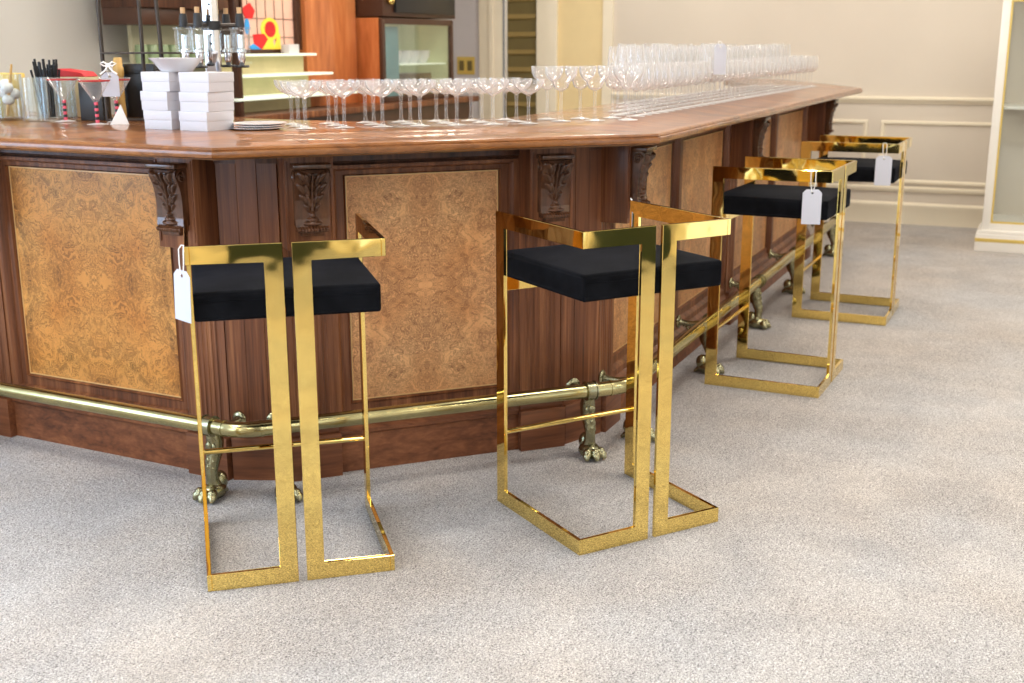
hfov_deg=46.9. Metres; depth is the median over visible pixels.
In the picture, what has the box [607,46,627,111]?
goblet
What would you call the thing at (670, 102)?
goblet
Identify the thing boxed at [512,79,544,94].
bowl
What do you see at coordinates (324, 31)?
shelving
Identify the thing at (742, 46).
goblet
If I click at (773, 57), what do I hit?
wine glass
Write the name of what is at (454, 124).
coupe glass
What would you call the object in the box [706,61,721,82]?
bowl
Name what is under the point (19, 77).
glass vase
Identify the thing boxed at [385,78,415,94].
bowl
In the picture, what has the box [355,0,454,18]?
upper cabinet
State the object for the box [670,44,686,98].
goblet
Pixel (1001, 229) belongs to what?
display cabinet
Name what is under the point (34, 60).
straw
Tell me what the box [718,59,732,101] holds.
wine glass
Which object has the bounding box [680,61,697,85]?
bowl
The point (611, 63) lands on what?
wine glass
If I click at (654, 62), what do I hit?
bowl
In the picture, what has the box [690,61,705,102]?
wine glass
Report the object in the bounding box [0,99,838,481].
bar
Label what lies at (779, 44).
goblet
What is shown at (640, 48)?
goblet
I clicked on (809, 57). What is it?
wine glass
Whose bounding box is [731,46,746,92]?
goblet
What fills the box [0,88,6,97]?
ball
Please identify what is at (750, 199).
bar stool
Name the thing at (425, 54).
cup
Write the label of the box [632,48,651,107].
goblet
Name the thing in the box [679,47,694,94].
goblet
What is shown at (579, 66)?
bowl
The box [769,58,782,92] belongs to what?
wine glass
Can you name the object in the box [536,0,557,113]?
trim
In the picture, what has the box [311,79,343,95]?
bowl
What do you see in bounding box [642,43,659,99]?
goblet
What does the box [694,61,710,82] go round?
bowl
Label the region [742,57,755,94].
wine glass
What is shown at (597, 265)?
bar stool
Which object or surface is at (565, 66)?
bowl
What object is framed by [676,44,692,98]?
goblet
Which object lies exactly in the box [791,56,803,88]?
wine glass
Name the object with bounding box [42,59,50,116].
straw
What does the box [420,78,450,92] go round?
bowl
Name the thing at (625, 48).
goblet
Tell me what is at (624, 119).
cocktail glass
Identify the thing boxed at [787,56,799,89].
wine glass
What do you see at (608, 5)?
trim
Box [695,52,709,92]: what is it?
goblet
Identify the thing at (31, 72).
straw
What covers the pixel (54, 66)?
straw
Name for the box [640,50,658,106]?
goblet
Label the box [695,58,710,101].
wine glass
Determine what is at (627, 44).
goblet
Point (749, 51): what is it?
goblet
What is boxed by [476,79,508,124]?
coupe glass
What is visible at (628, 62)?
wine glass
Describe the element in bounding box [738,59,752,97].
wine glass
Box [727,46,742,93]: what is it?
goblet
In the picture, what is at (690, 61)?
bowl
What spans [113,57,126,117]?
muddler
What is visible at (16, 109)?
tin
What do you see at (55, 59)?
straw
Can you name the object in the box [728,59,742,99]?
wine glass
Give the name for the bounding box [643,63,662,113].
wine glass
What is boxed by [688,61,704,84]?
bowl
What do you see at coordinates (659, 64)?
wine glass
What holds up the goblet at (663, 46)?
on the countertop
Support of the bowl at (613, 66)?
on the cocktail glass at (624, 119)
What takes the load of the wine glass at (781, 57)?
on the countertop
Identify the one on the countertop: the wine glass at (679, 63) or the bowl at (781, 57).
the wine glass at (679, 63)
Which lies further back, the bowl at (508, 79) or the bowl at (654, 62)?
the bowl at (654, 62)
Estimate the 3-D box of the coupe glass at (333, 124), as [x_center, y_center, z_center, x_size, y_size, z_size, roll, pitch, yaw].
[-0.593,-0.802,3.972,0.111,0.150,0.111,0,14,0]
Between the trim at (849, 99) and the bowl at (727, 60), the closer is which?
the bowl at (727, 60)
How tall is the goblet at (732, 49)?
0.243 m
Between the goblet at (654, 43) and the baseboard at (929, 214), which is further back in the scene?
the baseboard at (929, 214)
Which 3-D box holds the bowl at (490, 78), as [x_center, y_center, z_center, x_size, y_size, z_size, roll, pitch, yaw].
[-0.025,-0.920,4.246,0.111,0.057,0.111,0,14,0]
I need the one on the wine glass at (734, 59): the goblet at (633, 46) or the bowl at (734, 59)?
the bowl at (734, 59)
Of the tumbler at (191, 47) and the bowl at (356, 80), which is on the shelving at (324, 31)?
the tumbler at (191, 47)
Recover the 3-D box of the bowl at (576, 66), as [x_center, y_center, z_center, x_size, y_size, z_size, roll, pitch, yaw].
[0.173,-0.924,4.155,0.116,0.086,0.116,0,14,0]
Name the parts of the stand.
arm, arm, post, arm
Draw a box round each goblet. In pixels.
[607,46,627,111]
[615,47,634,106]
[616,44,636,110]
[616,59,633,103]
[622,45,639,102]
[623,48,641,105]
[624,44,644,108]
[629,48,647,101]
[631,46,649,104]
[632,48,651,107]
[637,47,653,100]
[638,48,656,103]
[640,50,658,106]
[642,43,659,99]
[645,50,662,102]
[646,46,665,105]
[650,43,666,98]
[651,43,668,101]
[654,44,672,104]
[659,50,674,100]
[661,48,678,103]
[663,46,677,97]
[664,49,681,99]
[667,46,684,102]
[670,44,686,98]
[673,49,690,101]
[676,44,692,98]
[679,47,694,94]
[680,47,697,100]
[682,49,697,97]
[684,46,698,94]
[685,47,701,99]
[687,47,702,96]
[690,45,704,93]
[691,46,707,98]
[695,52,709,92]
[697,47,713,97]
[699,43,715,104]
[717,49,728,95]
[719,44,731,89]
[719,49,732,94]
[726,47,740,90]
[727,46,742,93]
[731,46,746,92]
[736,46,750,91]
[740,46,754,91]
[744,48,758,90]
[748,51,762,90]
[751,46,764,87]
[752,44,766,89]
[757,46,770,88]
[764,44,777,87]
[778,44,790,85]
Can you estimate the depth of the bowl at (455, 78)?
4.20 m
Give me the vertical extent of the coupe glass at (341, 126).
0.150 m
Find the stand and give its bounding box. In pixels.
[172,0,250,71]
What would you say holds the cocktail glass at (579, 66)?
on the countertop
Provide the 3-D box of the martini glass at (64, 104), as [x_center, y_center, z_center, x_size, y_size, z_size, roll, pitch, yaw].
[-1.602,-0.865,4.221,0.113,0.155,0.113,0,14,0]
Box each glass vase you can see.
[0,75,25,120]
[19,77,49,121]
[53,78,77,119]
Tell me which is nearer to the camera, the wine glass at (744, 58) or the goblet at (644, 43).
the goblet at (644, 43)
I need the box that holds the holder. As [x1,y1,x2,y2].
[32,77,62,119]
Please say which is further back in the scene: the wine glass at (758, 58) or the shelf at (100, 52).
the wine glass at (758, 58)
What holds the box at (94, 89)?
on the countertop
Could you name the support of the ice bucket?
on the countertop
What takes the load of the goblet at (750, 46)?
on the countertop
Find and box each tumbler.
[135,45,148,63]
[147,45,158,62]
[158,45,169,57]
[168,45,179,57]
[189,45,195,57]
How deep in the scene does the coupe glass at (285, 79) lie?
4.02 m
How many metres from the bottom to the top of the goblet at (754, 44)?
0.266 m
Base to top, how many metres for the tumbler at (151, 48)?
0.105 m
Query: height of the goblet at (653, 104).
0.256 m
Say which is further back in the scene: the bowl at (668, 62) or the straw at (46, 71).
the bowl at (668, 62)
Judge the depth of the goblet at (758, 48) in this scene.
6.87 m
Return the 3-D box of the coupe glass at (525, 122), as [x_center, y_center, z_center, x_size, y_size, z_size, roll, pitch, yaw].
[0.057,-0.824,4.054,0.111,0.150,0.111,0,14,0]
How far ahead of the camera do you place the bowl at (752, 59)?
5.98 m
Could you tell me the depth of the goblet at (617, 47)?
5.13 m
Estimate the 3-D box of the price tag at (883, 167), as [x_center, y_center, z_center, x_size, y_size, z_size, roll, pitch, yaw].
[1.887,-0.900,5.992,0.080,0.215,0.013,3,14,13]
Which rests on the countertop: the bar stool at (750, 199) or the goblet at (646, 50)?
the goblet at (646, 50)
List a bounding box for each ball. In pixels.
[0,82,12,92]
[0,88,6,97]
[2,94,14,104]
[10,88,20,98]
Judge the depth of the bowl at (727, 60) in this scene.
5.52 m
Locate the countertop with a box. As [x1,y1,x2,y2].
[0,79,862,159]
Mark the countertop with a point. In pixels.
(131, 139)
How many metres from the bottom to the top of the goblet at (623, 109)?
0.268 m
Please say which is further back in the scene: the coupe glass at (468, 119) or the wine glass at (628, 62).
the wine glass at (628, 62)
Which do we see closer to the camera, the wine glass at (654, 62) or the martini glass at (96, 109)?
the martini glass at (96, 109)
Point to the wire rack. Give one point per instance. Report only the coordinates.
(142, 52)
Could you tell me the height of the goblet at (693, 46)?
0.256 m
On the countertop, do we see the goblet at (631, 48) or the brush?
the goblet at (631, 48)
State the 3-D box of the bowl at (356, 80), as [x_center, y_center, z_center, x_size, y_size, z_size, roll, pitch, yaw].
[-0.471,-0.856,3.997,0.111,0.057,0.111,0,14,0]
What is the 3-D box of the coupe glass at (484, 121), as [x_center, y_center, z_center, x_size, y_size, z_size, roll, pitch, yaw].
[-0.106,-0.840,4.119,0.111,0.150,0.111,0,14,0]
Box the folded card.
[110,104,128,124]
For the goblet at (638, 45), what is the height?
0.261 m
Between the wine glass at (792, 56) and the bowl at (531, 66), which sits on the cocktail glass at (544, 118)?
the bowl at (531, 66)
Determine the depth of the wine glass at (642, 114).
4.53 m
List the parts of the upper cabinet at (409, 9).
knob, door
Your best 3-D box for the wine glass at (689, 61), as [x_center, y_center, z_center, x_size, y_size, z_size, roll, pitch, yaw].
[0.806,-1.130,5.174,0.076,0.195,0.076,0,14,0]
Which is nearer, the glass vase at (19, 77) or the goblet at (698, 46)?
the glass vase at (19, 77)
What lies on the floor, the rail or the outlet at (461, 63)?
the rail
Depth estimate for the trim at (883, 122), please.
9.45 m
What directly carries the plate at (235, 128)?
on the countertop
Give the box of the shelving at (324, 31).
[101,0,357,116]
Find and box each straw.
[30,70,43,116]
[32,61,45,116]
[33,59,45,112]
[38,62,47,116]
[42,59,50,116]
[45,70,50,115]
[48,60,50,100]
[50,68,53,116]
[53,65,55,116]
[55,59,56,93]
[56,69,59,116]
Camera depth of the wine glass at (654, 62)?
4.71 m
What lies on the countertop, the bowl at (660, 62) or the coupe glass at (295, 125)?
the coupe glass at (295, 125)
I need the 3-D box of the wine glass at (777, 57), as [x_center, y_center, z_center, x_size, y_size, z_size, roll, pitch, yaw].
[1.435,-1.476,6.549,0.076,0.195,0.076,0,14,0]
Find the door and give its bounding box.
[504,0,535,117]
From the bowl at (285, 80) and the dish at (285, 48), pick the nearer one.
the bowl at (285, 80)
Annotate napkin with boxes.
[60,68,97,76]
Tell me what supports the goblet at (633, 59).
on the countertop
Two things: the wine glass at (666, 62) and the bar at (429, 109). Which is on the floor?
the bar at (429, 109)
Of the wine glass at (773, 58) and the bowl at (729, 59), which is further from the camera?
the wine glass at (773, 58)
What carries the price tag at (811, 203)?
hanging from the bar stool at (750, 199)
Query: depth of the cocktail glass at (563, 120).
4.16 m
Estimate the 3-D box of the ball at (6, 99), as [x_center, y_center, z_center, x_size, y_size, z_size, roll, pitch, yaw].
[-1.832,-0.880,4.294,0.044,0.040,0.044,0,14,0]
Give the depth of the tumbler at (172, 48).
7.00 m
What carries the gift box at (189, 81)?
on the gift box at (189, 101)
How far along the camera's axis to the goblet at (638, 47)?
5.66 m
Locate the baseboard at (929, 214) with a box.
[827,200,983,227]
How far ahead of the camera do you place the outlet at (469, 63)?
10.94 m
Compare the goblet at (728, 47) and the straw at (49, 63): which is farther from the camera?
the goblet at (728, 47)
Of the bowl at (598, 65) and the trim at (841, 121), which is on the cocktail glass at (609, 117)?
the bowl at (598, 65)
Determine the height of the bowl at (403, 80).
0.057 m
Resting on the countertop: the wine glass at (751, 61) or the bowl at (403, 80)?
the wine glass at (751, 61)
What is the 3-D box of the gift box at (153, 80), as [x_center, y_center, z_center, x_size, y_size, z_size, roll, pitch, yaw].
[-1.124,-0.850,3.854,0.118,0.060,0.118,7,16,25]
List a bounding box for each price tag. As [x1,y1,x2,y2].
[101,63,119,96]
[174,245,191,323]
[713,41,726,73]
[801,169,821,223]
[874,143,891,185]
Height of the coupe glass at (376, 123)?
0.150 m
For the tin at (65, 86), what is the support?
on the countertop
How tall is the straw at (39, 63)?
0.198 m
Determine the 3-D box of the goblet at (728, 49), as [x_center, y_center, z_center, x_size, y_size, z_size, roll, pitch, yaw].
[1.103,-1.431,6.245,0.086,0.256,0.086,0,14,0]
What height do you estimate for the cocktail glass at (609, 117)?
0.190 m
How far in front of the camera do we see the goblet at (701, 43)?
5.34 m
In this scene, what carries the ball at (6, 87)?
in the glass vase at (20, 75)
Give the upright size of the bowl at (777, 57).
0.104 m
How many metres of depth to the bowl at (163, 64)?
3.77 m
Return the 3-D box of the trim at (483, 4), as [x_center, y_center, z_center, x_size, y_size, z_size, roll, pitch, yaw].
[-0.192,-2.440,10.865,0.230,2.300,0.035,6,15,23]
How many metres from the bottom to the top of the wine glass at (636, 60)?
0.202 m
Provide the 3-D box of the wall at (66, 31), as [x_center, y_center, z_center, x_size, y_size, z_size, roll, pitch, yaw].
[-2.910,-1.520,5.988,0.101,2.900,11.500,6,15,23]
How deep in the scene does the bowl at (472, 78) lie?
4.10 m
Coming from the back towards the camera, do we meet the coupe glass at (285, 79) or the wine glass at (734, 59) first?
the wine glass at (734, 59)
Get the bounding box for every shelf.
[100,52,194,53]
[1004,103,1023,109]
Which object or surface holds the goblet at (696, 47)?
on the countertop
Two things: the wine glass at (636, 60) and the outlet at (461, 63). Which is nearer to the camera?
the wine glass at (636, 60)
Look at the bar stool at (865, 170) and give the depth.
6.29 m
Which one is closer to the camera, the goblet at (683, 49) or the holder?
the holder
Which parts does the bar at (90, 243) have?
burl panel, panel frame, corner panel, burl panel, panel frame, corner panel, burl panel, panel frame, burl panel, panel frame, burl panel, panel frame, burl panel, panel frame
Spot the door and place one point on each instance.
(519, 15)
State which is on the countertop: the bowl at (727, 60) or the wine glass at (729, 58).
the wine glass at (729, 58)
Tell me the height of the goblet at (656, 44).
0.267 m
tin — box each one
[0,73,28,116]
[58,76,98,116]
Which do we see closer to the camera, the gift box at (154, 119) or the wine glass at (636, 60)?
the gift box at (154, 119)
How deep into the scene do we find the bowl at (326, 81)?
3.85 m
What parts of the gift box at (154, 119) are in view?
lid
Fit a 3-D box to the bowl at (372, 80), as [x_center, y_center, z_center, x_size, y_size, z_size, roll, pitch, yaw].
[-0.430,-0.831,3.896,0.111,0.057,0.111,0,14,0]
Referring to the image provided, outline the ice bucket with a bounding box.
[122,64,159,116]
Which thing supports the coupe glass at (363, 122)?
on the countertop
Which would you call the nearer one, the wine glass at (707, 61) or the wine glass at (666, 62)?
the wine glass at (666, 62)
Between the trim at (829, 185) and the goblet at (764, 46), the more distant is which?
the trim at (829, 185)
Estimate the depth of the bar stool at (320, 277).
3.13 m
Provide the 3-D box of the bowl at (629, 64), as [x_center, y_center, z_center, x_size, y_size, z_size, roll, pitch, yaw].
[0.469,-0.990,4.435,0.076,0.104,0.076,0,14,0]
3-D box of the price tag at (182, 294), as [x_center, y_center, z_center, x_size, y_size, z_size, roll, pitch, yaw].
[-0.829,-0.146,2.970,0.073,0.197,0.013,11,18,38]
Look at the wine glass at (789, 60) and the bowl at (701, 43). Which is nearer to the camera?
the bowl at (701, 43)
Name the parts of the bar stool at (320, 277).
frame, seat, frame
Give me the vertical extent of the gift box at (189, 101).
0.060 m
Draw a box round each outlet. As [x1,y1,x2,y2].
[459,61,463,70]
[467,61,471,70]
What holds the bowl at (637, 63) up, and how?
on the wine glass at (642, 114)
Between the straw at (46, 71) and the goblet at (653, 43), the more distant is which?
the goblet at (653, 43)
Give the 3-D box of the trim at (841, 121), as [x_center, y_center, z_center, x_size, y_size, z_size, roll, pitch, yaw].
[2.293,-1.624,9.933,1.325,0.502,0.020,6,15,23]
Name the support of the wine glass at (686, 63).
on the countertop
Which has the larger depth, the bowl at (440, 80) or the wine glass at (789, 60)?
the wine glass at (789, 60)
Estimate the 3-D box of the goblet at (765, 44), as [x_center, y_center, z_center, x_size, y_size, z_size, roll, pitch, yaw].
[1.606,-1.712,7.340,0.086,0.268,0.086,0,14,0]
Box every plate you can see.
[231,124,285,127]
[231,126,283,129]
[233,121,286,125]
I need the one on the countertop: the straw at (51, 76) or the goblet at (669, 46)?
the goblet at (669, 46)
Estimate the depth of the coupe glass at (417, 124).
3.93 m
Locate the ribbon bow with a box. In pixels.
[100,61,116,74]
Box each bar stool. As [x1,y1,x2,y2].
[183,213,394,591]
[496,200,730,555]
[704,156,856,397]
[792,135,911,325]
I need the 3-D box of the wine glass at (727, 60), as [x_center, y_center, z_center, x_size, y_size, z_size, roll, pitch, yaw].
[0.974,-1.221,5.538,0.076,0.195,0.076,0,14,0]
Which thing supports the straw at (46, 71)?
in the holder
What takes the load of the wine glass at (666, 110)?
on the countertop
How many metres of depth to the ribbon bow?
4.08 m
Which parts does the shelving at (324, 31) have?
niche shelf, post, post, blue glass, red glass, blue glass, red glass, stained glass, yellow glass, frame, lit shelf, yellow glass, red glass, yellow glass, lit shelf, lit shelf, post, wood panel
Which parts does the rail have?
rail leg, rail leg, rail leg, rail leg, rail leg, rail leg, rail leg, rail leg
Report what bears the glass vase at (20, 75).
on the countertop
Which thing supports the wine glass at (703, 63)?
on the countertop
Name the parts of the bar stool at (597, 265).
support rail, frame, seat, frame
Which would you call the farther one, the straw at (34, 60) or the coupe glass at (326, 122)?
the straw at (34, 60)
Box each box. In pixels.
[78,82,111,120]
[140,91,179,110]
[141,71,192,90]
[143,110,180,129]
[178,72,233,91]
[178,110,233,131]
[179,91,233,111]
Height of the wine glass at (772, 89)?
0.204 m
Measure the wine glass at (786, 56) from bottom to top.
0.195 m
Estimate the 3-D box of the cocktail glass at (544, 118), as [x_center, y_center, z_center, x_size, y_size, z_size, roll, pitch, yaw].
[0.128,-0.901,4.281,0.116,0.190,0.116,0,14,0]
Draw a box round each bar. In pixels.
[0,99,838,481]
[234,96,478,121]
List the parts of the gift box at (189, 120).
lid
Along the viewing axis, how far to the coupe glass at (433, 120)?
4.17 m
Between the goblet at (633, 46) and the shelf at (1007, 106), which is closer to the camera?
the goblet at (633, 46)
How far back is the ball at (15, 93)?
4.29 m
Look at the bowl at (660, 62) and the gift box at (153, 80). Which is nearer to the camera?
the gift box at (153, 80)
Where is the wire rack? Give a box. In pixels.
[96,0,194,120]
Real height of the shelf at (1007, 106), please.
0.022 m
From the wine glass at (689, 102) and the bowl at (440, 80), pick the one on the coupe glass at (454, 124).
the bowl at (440, 80)
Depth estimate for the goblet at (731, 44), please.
7.03 m
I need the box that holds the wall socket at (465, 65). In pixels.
[457,57,474,74]
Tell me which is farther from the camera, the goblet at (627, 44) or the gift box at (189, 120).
the goblet at (627, 44)
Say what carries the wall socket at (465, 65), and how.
attached to the wall at (897, 48)
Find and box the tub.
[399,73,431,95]
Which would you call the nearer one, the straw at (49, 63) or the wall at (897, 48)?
the straw at (49, 63)
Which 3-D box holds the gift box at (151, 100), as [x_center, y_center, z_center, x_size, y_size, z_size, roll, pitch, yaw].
[-1.130,-0.791,3.867,0.118,0.060,0.118,8,16,28]
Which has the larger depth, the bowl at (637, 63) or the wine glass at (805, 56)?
the wine glass at (805, 56)
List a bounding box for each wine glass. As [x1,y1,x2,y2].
[609,63,628,115]
[617,61,635,113]
[626,62,644,112]
[627,64,646,116]
[635,63,654,115]
[636,60,652,111]
[642,61,658,109]
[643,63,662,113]
[649,64,666,108]
[652,62,670,112]
[657,64,674,107]
[659,62,676,111]
[664,62,680,106]
[666,62,684,109]
[671,63,687,105]
[674,61,691,108]
[677,63,693,104]
[680,61,697,107]
[684,62,699,103]
[688,61,704,106]
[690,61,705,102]
[694,61,710,105]
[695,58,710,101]
[701,63,716,100]
[706,61,721,103]
[707,62,720,99]
[712,60,727,102]
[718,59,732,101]
[723,59,738,100]
[728,58,741,95]
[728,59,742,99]
[733,59,747,98]
[737,57,751,94]
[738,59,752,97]
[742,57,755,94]
[743,58,757,96]
[747,60,761,96]
[750,61,763,92]
[753,58,765,95]
[756,58,770,94]
[760,58,774,93]
[764,57,777,93]
[766,55,778,90]
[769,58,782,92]
[772,57,785,91]
[776,60,789,91]
[779,57,792,90]
[784,56,796,89]
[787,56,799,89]
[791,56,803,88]
[794,56,805,88]
[797,57,809,87]
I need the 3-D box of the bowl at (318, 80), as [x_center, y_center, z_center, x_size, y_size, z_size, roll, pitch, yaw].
[-0.593,-0.847,3.961,0.111,0.057,0.111,0,14,0]
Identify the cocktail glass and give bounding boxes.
[531,66,562,119]
[545,66,577,121]
[565,66,595,118]
[579,66,611,120]
[598,65,628,118]
[613,66,644,120]
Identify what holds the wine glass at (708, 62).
on the countertop
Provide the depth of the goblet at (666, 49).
5.77 m
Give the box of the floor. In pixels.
[0,220,1023,682]
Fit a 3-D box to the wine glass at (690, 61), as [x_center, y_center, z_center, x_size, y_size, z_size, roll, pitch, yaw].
[0.722,-1.085,4.996,0.076,0.195,0.076,0,14,0]
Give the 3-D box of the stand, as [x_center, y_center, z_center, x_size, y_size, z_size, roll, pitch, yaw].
[-1.027,-1.061,4.043,0.235,0.620,0.174,-10,17,-34]
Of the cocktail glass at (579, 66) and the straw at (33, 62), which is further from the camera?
the straw at (33, 62)
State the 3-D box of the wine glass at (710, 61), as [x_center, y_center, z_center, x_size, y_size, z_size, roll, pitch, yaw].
[0.850,-1.154,5.270,0.076,0.195,0.076,0,14,0]
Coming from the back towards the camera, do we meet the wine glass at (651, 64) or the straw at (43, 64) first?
the wine glass at (651, 64)
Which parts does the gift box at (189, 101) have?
lid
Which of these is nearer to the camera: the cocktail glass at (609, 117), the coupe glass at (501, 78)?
the coupe glass at (501, 78)
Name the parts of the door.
pull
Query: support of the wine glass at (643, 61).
on the countertop
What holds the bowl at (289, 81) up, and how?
on the coupe glass at (302, 127)
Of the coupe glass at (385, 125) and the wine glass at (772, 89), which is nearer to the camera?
the coupe glass at (385, 125)
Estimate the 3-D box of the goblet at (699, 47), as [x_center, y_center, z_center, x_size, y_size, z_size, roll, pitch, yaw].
[0.978,-1.360,5.971,0.086,0.254,0.086,0,14,0]
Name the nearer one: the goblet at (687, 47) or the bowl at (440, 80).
the bowl at (440, 80)
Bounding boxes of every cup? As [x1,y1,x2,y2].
[399,50,410,62]
[408,50,420,62]
[417,50,429,62]
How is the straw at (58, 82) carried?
in the holder
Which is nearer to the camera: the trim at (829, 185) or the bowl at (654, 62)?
the bowl at (654, 62)
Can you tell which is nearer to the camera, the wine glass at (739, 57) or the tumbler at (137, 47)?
the wine glass at (739, 57)
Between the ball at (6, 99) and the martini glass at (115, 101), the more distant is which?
the ball at (6, 99)
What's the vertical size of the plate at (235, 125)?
0.006 m
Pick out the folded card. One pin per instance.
(119, 118)
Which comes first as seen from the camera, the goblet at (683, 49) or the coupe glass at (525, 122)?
the coupe glass at (525, 122)
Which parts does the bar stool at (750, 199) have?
support rail, seat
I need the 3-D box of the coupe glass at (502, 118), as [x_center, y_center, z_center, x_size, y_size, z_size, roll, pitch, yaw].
[-0.025,-0.875,4.258,0.111,0.150,0.111,0,14,0]
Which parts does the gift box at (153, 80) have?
lid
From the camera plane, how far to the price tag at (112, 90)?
4.10 m
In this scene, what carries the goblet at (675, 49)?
on the countertop
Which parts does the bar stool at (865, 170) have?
seat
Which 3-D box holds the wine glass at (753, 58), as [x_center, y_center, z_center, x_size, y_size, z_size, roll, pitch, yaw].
[1.309,-1.407,6.274,0.076,0.195,0.076,0,14,0]
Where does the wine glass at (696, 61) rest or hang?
on the countertop
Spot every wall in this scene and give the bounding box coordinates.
[0,0,451,113]
[452,0,1002,205]
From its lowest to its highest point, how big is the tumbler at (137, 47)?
0.105 m
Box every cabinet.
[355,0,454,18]
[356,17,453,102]
[974,0,1023,253]
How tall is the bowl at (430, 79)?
0.057 m
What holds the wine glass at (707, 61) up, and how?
on the countertop
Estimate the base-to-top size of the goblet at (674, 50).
0.241 m
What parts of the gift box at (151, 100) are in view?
lid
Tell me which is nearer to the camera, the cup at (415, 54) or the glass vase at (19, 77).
the glass vase at (19, 77)
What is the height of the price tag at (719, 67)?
0.146 m
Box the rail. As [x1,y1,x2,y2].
[0,216,842,503]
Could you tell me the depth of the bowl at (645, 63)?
4.61 m
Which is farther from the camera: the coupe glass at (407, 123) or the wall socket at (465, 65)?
the wall socket at (465, 65)
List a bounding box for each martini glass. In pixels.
[45,77,78,121]
[77,78,110,124]
[98,78,129,121]
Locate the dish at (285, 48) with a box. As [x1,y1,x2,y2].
[281,44,298,52]
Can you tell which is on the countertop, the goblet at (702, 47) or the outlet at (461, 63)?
the goblet at (702, 47)
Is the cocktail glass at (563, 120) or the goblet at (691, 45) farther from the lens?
the goblet at (691, 45)
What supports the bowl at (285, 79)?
on the coupe glass at (285, 79)
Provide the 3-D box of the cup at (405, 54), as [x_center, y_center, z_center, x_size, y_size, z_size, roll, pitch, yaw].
[-0.884,-2.290,9.497,0.150,0.100,0.148,0,14,0]
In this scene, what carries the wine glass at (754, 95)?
on the countertop
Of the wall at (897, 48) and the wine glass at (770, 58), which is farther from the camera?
the wall at (897, 48)
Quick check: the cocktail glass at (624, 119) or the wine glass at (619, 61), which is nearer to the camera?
the cocktail glass at (624, 119)
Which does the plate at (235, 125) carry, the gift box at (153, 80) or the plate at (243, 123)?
the plate at (243, 123)
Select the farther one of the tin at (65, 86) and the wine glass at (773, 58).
the wine glass at (773, 58)
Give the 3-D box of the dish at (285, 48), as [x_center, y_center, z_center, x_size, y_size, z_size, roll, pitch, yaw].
[-1.503,-1.984,7.996,0.070,0.060,0.120,6,15,23]
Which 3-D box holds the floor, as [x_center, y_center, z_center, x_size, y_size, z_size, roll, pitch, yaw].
[1.168,0.371,4.582,9.030,0.100,11.500,6,15,23]
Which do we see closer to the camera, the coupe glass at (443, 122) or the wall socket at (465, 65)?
the coupe glass at (443, 122)
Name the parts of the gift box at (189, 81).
lid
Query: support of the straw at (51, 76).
in the holder
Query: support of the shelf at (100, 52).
attached to the wire rack
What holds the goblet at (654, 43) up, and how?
on the countertop
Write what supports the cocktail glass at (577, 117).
on the countertop
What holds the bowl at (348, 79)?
on the coupe glass at (363, 122)
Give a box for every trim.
[479,0,502,117]
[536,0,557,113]
[601,0,613,104]
[609,92,993,104]
[812,183,984,194]
[832,119,867,157]
[879,120,990,186]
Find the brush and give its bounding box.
[5,64,11,114]
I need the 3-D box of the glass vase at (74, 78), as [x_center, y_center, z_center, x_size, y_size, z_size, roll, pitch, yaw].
[-1.634,-0.887,4.318,0.076,0.150,0.076,0,14,0]
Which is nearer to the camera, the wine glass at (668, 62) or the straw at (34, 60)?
the straw at (34, 60)
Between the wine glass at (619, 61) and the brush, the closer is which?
the brush
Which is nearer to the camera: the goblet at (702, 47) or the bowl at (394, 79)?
the bowl at (394, 79)
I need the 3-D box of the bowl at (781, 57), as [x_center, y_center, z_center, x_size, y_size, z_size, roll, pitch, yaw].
[1.603,-1.610,6.895,0.076,0.104,0.076,0,14,0]
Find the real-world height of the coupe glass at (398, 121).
0.150 m
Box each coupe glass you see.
[273,79,305,124]
[280,80,312,126]
[286,81,320,128]
[311,79,343,123]
[318,80,350,125]
[326,81,359,128]
[348,79,379,123]
[356,80,388,125]
[365,80,397,127]
[385,78,415,122]
[393,79,425,124]
[403,80,435,126]
[420,78,450,121]
[430,79,461,123]
[440,80,472,125]
[455,78,485,120]
[466,78,496,122]
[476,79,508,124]
[490,78,519,120]
[501,78,531,121]
[512,79,544,123]
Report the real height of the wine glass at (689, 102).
0.185 m
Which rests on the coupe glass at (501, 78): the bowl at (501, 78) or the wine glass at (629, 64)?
the bowl at (501, 78)
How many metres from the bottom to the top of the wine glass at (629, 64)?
0.195 m
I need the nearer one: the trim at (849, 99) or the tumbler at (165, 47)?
the tumbler at (165, 47)
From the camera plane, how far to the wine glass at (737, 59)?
5.72 m
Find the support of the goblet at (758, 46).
on the countertop
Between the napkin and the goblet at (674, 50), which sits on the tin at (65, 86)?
the napkin
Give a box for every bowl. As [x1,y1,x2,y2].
[148,58,203,71]
[273,79,305,96]
[280,80,312,96]
[286,81,320,99]
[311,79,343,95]
[318,80,350,96]
[326,81,359,96]
[348,79,379,95]
[356,80,388,96]
[365,80,397,97]
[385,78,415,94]
[393,79,425,96]
[403,80,435,97]
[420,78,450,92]
[430,79,461,95]
[440,80,472,95]
[455,78,485,93]
[466,78,496,95]
[476,79,508,95]
[490,78,519,92]
[501,78,531,94]
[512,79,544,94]
[531,66,562,89]
[545,66,577,90]
[565,66,595,89]
[579,66,611,90]
[598,65,628,88]
[613,66,644,90]
[627,64,646,91]
[635,63,654,90]
[643,63,662,89]
[652,62,670,88]
[659,62,676,87]
[666,62,684,86]
[674,61,691,86]
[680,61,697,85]
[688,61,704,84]
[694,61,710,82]
[699,43,715,79]
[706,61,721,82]
[712,60,727,82]
[728,59,742,80]
[733,59,747,79]
[738,59,752,79]
[764,57,777,76]
[780,57,792,74]

